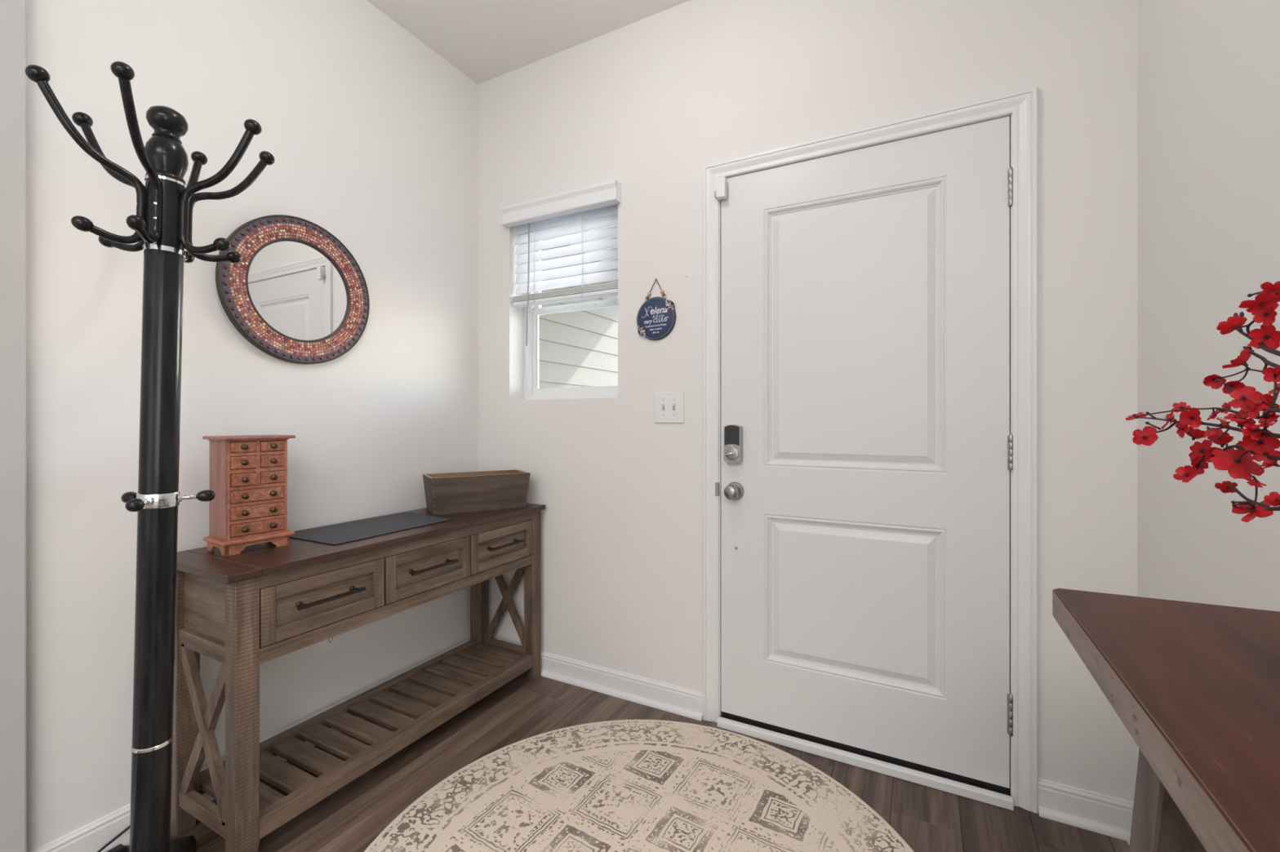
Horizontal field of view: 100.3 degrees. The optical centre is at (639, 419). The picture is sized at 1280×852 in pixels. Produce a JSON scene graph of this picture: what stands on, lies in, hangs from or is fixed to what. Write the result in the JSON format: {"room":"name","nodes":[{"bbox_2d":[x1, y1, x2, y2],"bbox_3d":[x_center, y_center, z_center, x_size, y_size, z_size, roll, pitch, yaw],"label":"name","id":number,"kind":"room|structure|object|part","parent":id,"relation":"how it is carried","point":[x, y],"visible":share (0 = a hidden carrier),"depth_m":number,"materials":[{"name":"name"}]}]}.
{"room":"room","nodes":[
{"label":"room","id":0,"kind":"room"},
{"bbox_2d":[0,0,478,851],"bbox_3d":[-2.228,-0.247,0.021,0.156,2.806,5.951,0,0,28],"label":"wall","id":1,"kind":"structure","parent":0,"point":[371,134],"depth_m":1.62,"materials":[{"name":"paint"}]},
{"bbox_2d":[30,639,470,851],"bbox_3d":[-1.143,1.108,1.945,0.030,0.096,1.476,0,0,28],"label":"baseboard","id":2,"kind":"structure","parent":1,"relation":"attached to","point":[93,836],"depth_m":1.42,"materials":[{"name":"paint"}]},
{"bbox_3d":[-1.138,1.147,1.942,0.018,0.019,1.476,0,0,28],"label":"shoe molding","id":3,"kind":"part","parent":2,"relation":"part of","materials":[{"name":"paint"}]},
{"bbox_2d":[215,214,369,364],"bbox_3d":[-1.183,-0.449,1.871,0.028,0.506,0.506,0,0,28],"label":"wall mirror","id":4,"kind":"object","parent":1,"relation":"attached to","point":[295,293],"visible":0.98,"depth_m":1.84,"materials":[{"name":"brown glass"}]},
{"bbox_2d":[318,634,340,653],"bbox_3d":[-1.143,0.786,1.968,0.009,0.122,0.078,0,0,28],"label":"wall outlet","id":5,"kind":"object","parent":1,"relation":"attached to","point":[328,644],"visible":0.36,"depth_m":1.96,"materials":[{"name":"white plastic"}]},
{"bbox_2d":[325,636,334,644],"bbox_3d":[-1.140,0.811,1.966,0.002,0.033,0.033,0,0,28],"label":"receptacle","id":6,"kind":"object","parent":5,"relation":"attached to","point":[331,641],"depth_m":1.97,"materials":[{"name":"white plastic"}]},
{"bbox_2d":[366,0,690,84],"bbox_3d":[0.176,-1.710,-1.230,5.576,0.120,6.231,0,0,28],"label":"ceiling","id":7,"kind":"structure","parent":0,"point":[485,40],"depth_m":2.23,"materials":[{"name":"paint"}]},
{"bbox_2d":[128,671,1128,851],"bbox_3d":[0.176,1.216,-1.230,5.576,0.120,6.231,0,0,28],"label":"floor","id":8,"kind":"structure","parent":0,"point":[927,819],"depth_m":1.64,"materials":[{"name":"brown wood"}]},
{"bbox_2d":[97,825,129,851],"bbox_3d":[-1.374,1.118,1.401,0.061,0.075,0.181,0,0,21],"label":"power adapter","id":9,"kind":"object","parent":8,"relation":"on","point":[119,848],"visible":0.62,"depth_m":1.41,"materials":[{"name":"black plastic"}]},
{"bbox_2d":[24,61,275,851],"bbox_3d":[-1.092,0.223,1.227,0.378,1.866,0.426,0,0,28],"label":"coat stand","id":10,"kind":"object","parent":8,"relation":"on","point":[162,223],"visible":1,"depth_m":1.20,"materials":[{"name":"black paint"}]},
{"bbox_3d":[-1.148,-0.530,1.124,0.020,0.295,0.168,0,0,33],"label":"arm","id":11,"kind":"part","parent":10,"relation":"part of","materials":[{"name":"black paint"}]},
{"bbox_3d":[-1.196,-0.531,1.220,0.161,0.296,0.017,0,0,0],"label":"arm","id":12,"kind":"part","parent":10,"relation":"part of","materials":[{"name":"black paint"}]},
{"bbox_3d":[-1.182,0.181,1.240,0.034,0.028,0.029,0,0,28],"label":"peg knob","id":13,"kind":"part","parent":10,"relation":"part of","materials":[{"name":"black paint"}]},
{"bbox_3d":[-1.075,0.182,1.139,0.028,0.028,0.035,0,0,-7],"label":"peg knob","id":14,"kind":"part","parent":10,"relation":"part of","materials":[{"name":"black paint"}]},
{"bbox_3d":[-1.040,-0.527,1.113,0.021,0.293,0.170,0,0,-23],"label":"arm","id":15,"kind":"part","parent":10,"relation":"part of","materials":[{"name":"black paint"}]},
{"bbox_3d":[-1.124,-0.529,1.322,0.021,0.294,0.157,0,0,-21],"label":"arm","id":16,"kind":"part","parent":10,"relation":"part of","materials":[{"name":"black paint"}]},
{"bbox_3d":[-1.041,0.182,1.281,0.029,0.028,0.034,0,0,28],"label":"peg knob","id":17,"kind":"part","parent":10,"relation":"part of","materials":[{"name":"black paint"}]},
{"bbox_3d":[-0.971,-0.525,1.228,0.165,0.291,0.017,0,0,-4],"label":"arm","id":18,"kind":"part","parent":10,"relation":"part of","materials":[{"name":"black paint"}]},
{"bbox_3d":[-1.016,-0.527,1.316,0.020,0.292,0.174,0,0,36],"label":"arm","id":19,"kind":"part","parent":10,"relation":"part of","materials":[{"name":"black paint"}]},
{"bbox_2d":[170,502,545,851],"bbox_3d":[-0.894,0.770,1.953,0.421,0.772,1.247,0,0,28],"label":"console table","id":20,"kind":"object","parent":8,"relation":"on","point":[261,603],"visible":0.95,"depth_m":1.58,"materials":[{"name":"brown wood"}]},
{"bbox_3d":[-1.303,0.780,1.522,0.066,0.752,0.056,0,0,28],"label":"leg","id":21,"kind":"part","parent":20,"relation":"part of","materials":[{"name":"brown wood"}]},
{"bbox_3d":[-1.164,1.056,1.438,0.259,0.042,0.024,0,0,28],"label":"rail","id":22,"kind":"part","parent":20,"relation":"part of","materials":[{"name":"brown wood"}]},
{"bbox_3d":[-1.164,0.606,1.438,0.259,0.044,0.024,0,0,28],"label":"rail","id":23,"kind":"part","parent":20,"relation":"part of","materials":[{"name":"brown wood"}]},
{"bbox_3d":[-1.162,0.502,1.441,0.259,0.163,0.006,0,0,28],"label":"panel","id":24,"kind":"part","parent":20,"relation":"part of","materials":[{"name":"brown wood"}]},
{"bbox_3d":[-1.022,0.780,1.374,0.052,0.752,0.056,0,0,28],"label":"leg","id":25,"kind":"part","parent":20,"relation":"part of","materials":[{"name":"brown wood"}]},
{"bbox_2d":[202,435,295,556],"bbox_3d":[-1.167,0.216,1.602,0.145,0.336,0.190,0,0,32],"label":"chest","id":26,"kind":"object","parent":20,"relation":"on","point":[248,473],"visible":1,"depth_m":1.56,"materials":[{"name":"brown wood"}]},
{"bbox_3d":[-1.153,0.124,1.549,0.030,0.035,0.062,0,0,32],"label":"drawer","id":27,"kind":"part","parent":26,"relation":"part of","materials":[{"name":"brown wood"}]},
{"bbox_3d":[-1.155,0.079,1.550,0.030,0.030,0.062,0,0,32],"label":"drawer","id":28,"kind":"part","parent":26,"relation":"part of","materials":[{"name":"brown wood"}]},
{"bbox_3d":[-1.150,0.172,1.547,0.030,0.035,0.062,0,0,32],"label":"drawer","id":29,"kind":"part","parent":26,"relation":"part of","materials":[{"name":"brown wood"}]},
{"bbox_3d":[-1.135,0.124,1.537,0.013,0.017,0.017,0,0,32],"label":"drawer knob","id":30,"kind":"part","parent":26,"relation":"part of","materials":[{"name":"gold metal"}]},
{"bbox_3d":[-1.137,0.079,1.538,0.013,0.017,0.017,0,0,32],"label":"drawer knob","id":31,"kind":"part","parent":26,"relation":"part of","materials":[{"name":"gold metal"}]},
{"bbox_3d":[-1.135,0.221,1.539,0.013,0.017,0.017,0,0,32],"label":"drawer knob","id":32,"kind":"part","parent":26,"relation":"part of","materials":[{"name":"gold metal"}]},
{"bbox_3d":[-1.135,0.317,1.539,0.013,0.017,0.017,0,0,32],"label":"drawer knob","id":33,"kind":"part","parent":26,"relation":"part of","materials":[{"name":"gold metal"}]},
{"bbox_3d":[-1.135,0.270,1.539,0.013,0.017,0.017,0,0,32],"label":"drawer knob","id":34,"kind":"part","parent":26,"relation":"part of","materials":[{"name":"gold metal"}]},
{"bbox_3d":[-1.132,0.172,1.535,0.013,0.017,0.017,0,0,32],"label":"drawer knob","id":35,"kind":"part","parent":26,"relation":"part of","materials":[{"name":"gold metal"}]},
{"bbox_3d":[-1.170,0.349,1.604,0.139,0.012,0.188,0,0,32],"label":"molding","id":36,"kind":"part","parent":26,"relation":"part of","materials":[{"name":"brown wood"}]},
{"bbox_3d":[-1.127,0.203,1.577,0.006,0.283,0.156,0,0,32],"label":"frame","id":37,"kind":"part","parent":26,"relation":"part of","materials":[{"name":"brown wood"}]},
{"bbox_3d":[-1.134,0.317,1.581,0.030,0.034,0.137,0,0,32],"label":"drawer","id":38,"kind":"part","parent":26,"relation":"part of","materials":[{"name":"brown wood"}]},
{"bbox_3d":[-1.134,0.270,1.581,0.030,0.037,0.137,0,0,32],"label":"drawer","id":39,"kind":"part","parent":26,"relation":"part of","materials":[{"name":"brown wood"}]},
{"bbox_3d":[-1.134,0.221,1.581,0.030,0.035,0.137,0,0,32],"label":"drawer","id":40,"kind":"part","parent":26,"relation":"part of","materials":[{"name":"brown wood"}]},
{"bbox_3d":[-1.114,0.172,1.613,0.030,0.035,0.062,0,0,32],"label":"drawer","id":41,"kind":"part","parent":26,"relation":"part of","materials":[{"name":"brown wood"}]},
{"bbox_3d":[-1.114,0.124,1.613,0.030,0.035,0.062,0,0,32],"label":"drawer","id":42,"kind":"part","parent":26,"relation":"part of","materials":[{"name":"brown wood"}]},
{"bbox_3d":[-1.114,0.079,1.613,0.030,0.030,0.062,0,0,32],"label":"drawer","id":43,"kind":"part","parent":26,"relation":"part of","materials":[{"name":"brown wood"}]},
{"bbox_3d":[-1.096,0.317,1.600,0.013,0.017,0.017,0,0,32],"label":"drawer knob","id":44,"kind":"part","parent":26,"relation":"part of","materials":[{"name":"gold metal"}]},
{"bbox_3d":[-1.096,0.270,1.600,0.013,0.017,0.017,0,0,32],"label":"drawer knob","id":45,"kind":"part","parent":26,"relation":"part of","materials":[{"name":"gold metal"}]},
{"bbox_3d":[-1.096,0.221,1.600,0.013,0.017,0.017,0,0,32],"label":"drawer knob","id":46,"kind":"part","parent":26,"relation":"part of","materials":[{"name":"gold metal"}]},
{"bbox_3d":[-1.095,0.172,1.601,0.013,0.017,0.017,0,0,32],"label":"drawer knob","id":47,"kind":"part","parent":26,"relation":"part of","materials":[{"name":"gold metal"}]},
{"bbox_3d":[-1.095,0.124,1.601,0.013,0.017,0.017,0,0,32],"label":"drawer knob","id":48,"kind":"part","parent":26,"relation":"part of","materials":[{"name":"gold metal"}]},
{"bbox_3d":[-1.095,0.079,1.601,0.013,0.017,0.017,0,0,32],"label":"drawer knob","id":49,"kind":"part","parent":26,"relation":"part of","materials":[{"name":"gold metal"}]},
{"bbox_3d":[-0.931,0.513,1.476,0.034,0.017,0.017,0,0,28],"label":"handle post","id":50,"kind":"part","parent":20,"relation":"part of","materials":[{"name":"brown metal"}]},
{"bbox_3d":[-0.915,0.517,1.556,0.013,0.151,0.359,0,0,28],"label":"drawer","id":51,"kind":"part","parent":20,"relation":"part of","materials":[{"name":"brown wood"}]},
{"bbox_3d":[-0.904,0.460,1.550,0.012,0.036,0.287,0,0,28],"label":"drawer rail","id":52,"kind":"part","parent":20,"relation":"part of","materials":[{"name":"brown wood"}]},
{"bbox_3d":[-0.904,0.574,1.550,0.012,0.038,0.287,0,0,28],"label":"drawer rail","id":53,"kind":"part","parent":20,"relation":"part of","materials":[{"name":"brown wood"}]},
{"bbox_3d":[-0.881,0.513,1.537,0.009,0.009,0.196,0,0,28],"label":"drawer handle","id":54,"kind":"part","parent":20,"relation":"part of","materials":[{"name":"brown metal"}]},
{"bbox_3d":[-1.036,1.065,2.034,0.035,0.051,1.097,0,0,28],"label":"shelf rail","id":55,"kind":"part","parent":20,"relation":"part of","materials":[{"name":"brown wood"}]},
{"bbox_3d":[-0.858,0.513,1.613,0.034,0.017,0.017,0,0,28],"label":"handle post","id":56,"kind":"part","parent":20,"relation":"part of","materials":[{"name":"brown metal"}]},
{"bbox_2d":[289,511,452,545],"bbox_3d":[-0.951,0.382,1.919,0.307,0.003,0.500,0,0,28],"label":"mat","id":57,"kind":"object","parent":20,"relation":"on","point":[347,532],"visible":0.86,"depth_m":1.87,"materials":[{"name":"fabric"}]},
{"bbox_3d":[-0.745,1.065,1.879,0.035,0.051,1.097,0,0,28],"label":"shelf rail","id":58,"kind":"part","parent":20,"relation":"part of","materials":[{"name":"brown wood"}]},
{"bbox_3d":[-0.739,0.615,1.876,0.021,0.039,1.097,0,0,28],"label":"rail","id":59,"kind":"part","parent":20,"relation":"part of","materials":[{"name":"brown wood"}]},
{"bbox_3d":[-0.739,0.422,1.876,0.021,0.036,1.097,0,0,28],"label":"rail","id":60,"kind":"part","parent":20,"relation":"part of","materials":[{"name":"brown wood"}]},
{"bbox_3d":[-0.760,0.513,1.798,0.034,0.017,0.017,0,0,28],"label":"handle post","id":61,"kind":"part","parent":20,"relation":"part of","materials":[{"name":"brown metal"}]},
{"bbox_3d":[-0.744,0.517,1.879,0.013,0.151,0.358,0,0,28],"label":"drawer","id":62,"kind":"part","parent":20,"relation":"part of","materials":[{"name":"brown wood"}]},
{"bbox_3d":[-0.733,0.460,1.873,0.012,0.036,0.286,0,0,28],"label":"drawer rail","id":63,"kind":"part","parent":20,"relation":"part of","materials":[{"name":"brown wood"}]},
{"bbox_3d":[-0.733,0.574,1.873,0.012,0.038,0.286,0,0,28],"label":"drawer rail","id":64,"kind":"part","parent":20,"relation":"part of","materials":[{"name":"brown wood"}]},
{"bbox_3d":[-0.710,0.513,1.860,0.009,0.009,0.196,0,0,28],"label":"drawer handle","id":65,"kind":"part","parent":20,"relation":"part of","materials":[{"name":"brown metal"}]},
{"bbox_2d":[422,469,530,515],"bbox_3d":[-0.707,0.309,2.320,0.414,0.150,0.190,0,0,-31],"label":"planter box","id":66,"kind":"object","parent":20,"relation":"on","point":[446,493],"visible":1,"depth_m":2.25,"materials":[{"name":"brown wood"}]},
{"bbox_3d":[-0.762,0.780,2.541,0.066,0.752,0.056,0,0,28],"label":"leg","id":67,"kind":"part","parent":20,"relation":"part of","materials":[{"name":"brown wood"}]},
{"bbox_3d":[-0.573,0.517,2.201,0.013,0.151,0.359,0,0,28],"label":"drawer","id":68,"kind":"part","parent":20,"relation":"part of","materials":[{"name":"brown wood"}]},
{"bbox_3d":[-0.562,0.574,2.196,0.012,0.038,0.287,0,0,28],"label":"drawer rail","id":69,"kind":"part","parent":20,"relation":"part of","materials":[{"name":"brown wood"}]},
{"bbox_3d":[-0.562,0.460,2.196,0.012,0.036,0.287,0,0,28],"label":"drawer rail","id":70,"kind":"part","parent":20,"relation":"part of","materials":[{"name":"brown wood"}]},
{"bbox_3d":[-0.614,1.056,2.474,0.259,0.042,0.024,0,0,28],"label":"rail","id":71,"kind":"part","parent":20,"relation":"part of","materials":[{"name":"brown wood"}]},
{"bbox_3d":[-0.539,0.513,2.183,0.009,0.009,0.196,0,0,28],"label":"drawer handle","id":72,"kind":"part","parent":20,"relation":"part of","materials":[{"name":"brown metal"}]},
{"bbox_3d":[-0.481,0.780,2.392,0.052,0.752,0.056,0,0,28],"label":"leg","id":73,"kind":"part","parent":20,"relation":"part of","materials":[{"name":"brown wood"}]},
{"bbox_2d":[364,719,914,851],"bbox_3d":[-0.003,1.150,1.305,1.484,0.010,1.484,0,0,28],"label":"round rug","id":74,"kind":"object","parent":8,"relation":"on","point":[638,785],"visible":1,"depth_m":1.60,"materials":[{"name":"fabric"}]},
{"bbox_2d":[1052,588,1279,851],"bbox_3d":[0.548,0.726,0.273,0.318,0.860,1.394,0,0,28],"label":"side table","id":75,"kind":"object","parent":8,"relation":"on","point":[1196,686],"visible":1,"depth_m":0.61,"materials":[{"name":"brown wood"}]},
{"bbox_3d":[0.712,0.751,0.726,0.074,0.810,0.278,0,0,28],"label":"leg","id":76,"kind":"part","parent":75,"relation":"part of","materials":[{"name":"brown wood"}]},
{"bbox_3d":[0.580,0.196,0.293,0.132,0.200,0.132,0,0,28],"label":"flower vase","id":77,"kind":"object","parent":75,"relation":"on","visible":0},
{"bbox_2d":[1125,367,1279,422],"bbox_3d":[0.629,0.116,0.530,0.038,0.335,0.462,0,0,17],"label":"branch","id":78,"kind":"object","parent":77,"relation":"in","point":[1246,398],"visible":1,"depth_m":0.55,"materials":[{"name":"red plant"}]},
{"bbox_3d":[0.606,0.135,0.459,0.018,0.298,0.314,0,0,15],"label":"branch stem","id":79,"kind":"part","parent":78,"relation":"part of","materials":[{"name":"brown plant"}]},
{"bbox_2d":[1132,397,1279,451],"bbox_3d":[0.628,0.131,0.506,0.057,0.306,0.453,0,0,13],"label":"branch","id":80,"kind":"object","parent":77,"relation":"in","point":[1253,437],"visible":1,"depth_m":0.60,"materials":[{"name":"red plant"}]},
{"bbox_3d":[0.619,0.142,0.493,0.021,0.283,0.424,0,0,14],"label":"branch stem","id":81,"kind":"part","parent":80,"relation":"part of","materials":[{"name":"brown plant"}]},
{"bbox_2d":[1173,435,1279,486],"bbox_3d":[0.623,0.150,0.481,0.059,0.268,0.409,0,0,19],"label":"branch","id":82,"kind":"object","parent":77,"relation":"in","point":[1238,463],"visible":0.86,"depth_m":0.59,"materials":[{"name":"red plant"}]},
{"bbox_3d":[0.627,0.156,0.467,0.014,0.256,0.387,0,0,16],"label":"branch stem","id":83,"kind":"part","parent":82,"relation":"part of","materials":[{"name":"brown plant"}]},
{"bbox_2d":[1203,343,1279,394],"bbox_3d":[0.616,0.100,0.467,0.032,0.368,0.355,0,0,20],"label":"branch","id":84,"kind":"object","parent":77,"relation":"in","point":[1245,354],"visible":0.93,"depth_m":0.59,"materials":[{"name":"red plant"}]},
{"bbox_3d":[0.614,0.102,0.443,0.009,0.365,0.310,0,0,18],"label":"branch stem","id":85,"kind":"part","parent":84,"relation":"part of","materials":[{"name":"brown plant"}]},
{"bbox_2d":[1214,479,1279,522],"bbox_3d":[0.627,0.172,0.465,0.038,0.224,0.358,0,0,19],"label":"branch","id":86,"kind":"object","parent":77,"relation":"in","point":[1262,509],"visible":1,"depth_m":0.58,"materials":[{"name":"red plant"}]},
{"bbox_3d":[0.622,0.172,0.451,0.014,0.224,0.330,0,0,15],"label":"branch stem","id":87,"kind":"part","parent":86,"relation":"part of","materials":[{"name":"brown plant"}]},
{"bbox_2d":[1216,280,1279,355],"bbox_3d":[0.588,0.076,0.424,0.035,0.416,0.305,0,0,11],"label":"branch","id":88,"kind":"object","parent":77,"relation":"in","point":[1264,304],"visible":1,"depth_m":0.52,"materials":[{"name":"red plant"}]},
{"bbox_3d":[0.594,0.092,0.423,0.021,0.384,0.305,0,0,11],"label":"branch stem","id":89,"kind":"part","parent":88,"relation":"part of","materials":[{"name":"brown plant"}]},
{"bbox_2d":[478,0,1137,801],"bbox_3d":[0.327,-0.247,2.125,2.699,2.806,0.160,0,0,28],"label":"wall","id":90,"kind":"structure","parent":0,"point":[646,104],"depth_m":2.05,"materials":[{"name":"paint"}]},
{"bbox_2d":[524,213,617,399],"bbox_3d":[-0.294,-0.523,2.514,0.594,0.862,0.055,0,0,28],"label":"window","id":91,"kind":"structure","parent":90,"relation":"in","point":[571,349],"depth_m":2.52,"materials":[{"name":"white glass"}]},
{"bbox_3d":[-0.287,-0.721,2.527,0.510,0.394,0.020,0,0,28],"label":"sash","id":92,"kind":"part","parent":91,"relation":"part of","materials":[{"name":"white plastic"}]},
{"bbox_2d":[501,179,621,391],"bbox_3d":[-0.348,-0.560,2.403,0.618,0.862,0.115,0,0,28],"label":"window blind","id":93,"kind":"object","parent":91,"relation":"attached to","point":[608,193],"visible":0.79,"depth_m":2.40,"materials":[{"name":"white plastic"}]},
{"bbox_3d":[-0.340,-0.550,2.431,0.576,0.018,0.051,0,0,28],"label":"rail","id":94,"kind":"part","parent":93,"relation":"part of","materials":[{"name":"white plastic"}]},
{"bbox_3d":[-0.297,-0.336,2.509,0.510,0.416,0.020,0,0,28],"label":"sash","id":95,"kind":"part","parent":91,"relation":"part of","materials":[{"name":"white plastic"}]},
{"bbox_3d":[-0.297,-0.332,2.510,0.466,0.364,0.003,0,0,28],"label":"pane","id":96,"kind":"part","parent":91,"relation":"part of","materials":[{"name":"clear glass"}]},
{"bbox_3d":[-0.287,-0.717,2.527,0.466,0.342,0.003,0,0,28],"label":"pane","id":97,"kind":"part","parent":91,"relation":"part of","materials":[{"name":"clear glass"}]},
{"bbox_2d":[540,651,702,720],"bbox_3d":[-0.281,1.108,2.340,1.184,0.096,0.030,0,0,28],"label":"baseboard","id":98,"kind":"structure","parent":90,"relation":"attached to","point":[682,701],"depth_m":2.23,"materials":[{"name":"paint"}]},
{"bbox_2d":[636,278,675,340],"bbox_3d":[0.064,-0.448,2.166,0.174,0.250,0.017,0,0,28],"label":"plaque","id":99,"kind":"object","parent":90,"relation":"hanging from","point":[656,317],"visible":1,"depth_m":2.16,"materials":[{"name":"blue wood"}]},
{"bbox_2d":[665,298,673,310],"bbox_3d":[0.117,-0.460,2.132,0.040,0.049,0.001,0,0,28],"label":"flower","id":100,"kind":"object","parent":99,"relation":"attached to","point":[668,304],"depth_m":2.13,"materials":[{"name":"white"}]},
{"bbox_2d":[654,391,684,422],"bbox_3d":[0.113,-0.049,2.137,0.129,0.125,0.020,0,0,28],"label":"light switch","id":101,"kind":"object","parent":90,"relation":"attached to","point":[668,406],"visible":1,"depth_m":2.14,"materials":[{"name":"white plastic"}]},
{"bbox_2d":[714,176,727,199],"bbox_3d":[0.303,-0.873,2.019,0.046,0.075,0.028,0,0,28],"label":"sensor","id":102,"kind":"object","parent":90,"relation":"attached to","point":[721,193],"visible":1,"depth_m":2.00,"materials":[{"name":"white plastic"}]},
{"bbox_2d":[716,714,1013,810],"bbox_3d":[0.731,1.141,1.859,0.923,0.030,0.152,0,0,28],"label":"door threshold","id":103,"kind":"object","parent":90,"relation":"attached to","point":[973,792],"depth_m":1.76,"materials":[{"name":"paint"}]},
{"bbox_2d":[720,115,1013,794],"bbox_3d":[0.711,0.107,1.817,0.927,2.060,0.112,0,0,28],"label":"door","id":104,"kind":"structure","parent":90,"relation":"in","point":[867,439],"depth_m":1.79,"materials":[{"name":"paint"}]},
{"bbox_3d":[0.344,0.269,1.989,0.069,0.069,0.066,0,0,28],"label":"knob","id":105,"kind":"part","parent":104,"relation":"part of","materials":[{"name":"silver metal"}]},
{"bbox_2d":[702,86,1038,813],"bbox_3d":[0.744,0.088,1.888,1.051,2.136,0.169,0,0,28],"label":"trim","id":106,"kind":"structure","parent":90,"relation":"attached to","point":[1021,106],"depth_m":1.60,"materials":[{"name":"paint"}]},
{"bbox_3d":[0.299,0.266,2.049,0.014,0.053,0.024,0,0,28],"label":"strike plate","id":107,"kind":"part","parent":106,"relation":"part of","materials":[{"name":"metal"}]},
{"bbox_2d":[1038,777,1133,840],"bbox_3d":[1.270,1.108,1.518,0.224,0.096,0.030,0,0,28],"label":"baseboard","id":108,"kind":"structure","parent":90,"relation":"attached to","point":[1100,813],"depth_m":1.52,"materials":[{"name":"paint"}]},
{"bbox_3d":[1.267,1.147,1.513,0.224,0.019,0.018,0,0,28],"label":"shoe molding","id":109,"kind":"part","parent":108,"relation":"part of","materials":[{"name":"paint"}]},
{"bbox_2d":[1137,0,1279,765],"bbox_3d":[0.902,-0.247,0.456,0.120,2.806,2.251,0,0,28],"label":"wall","id":110,"kind":"structure","parent":0,"point":[1208,71],"depth_m":1.14,"materials":[{"name":"paint"}]},
{"bbox_2d":[1126,835,1130,845],"bbox_3d":[0.829,1.108,0.478,0.030,0.096,2.221,0,0,28],"label":"baseboard","id":111,"kind":"structure","parent":110,"relation":"attached to","point":[1128,837],"depth_m":1.46,"materials":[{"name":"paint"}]}
]}

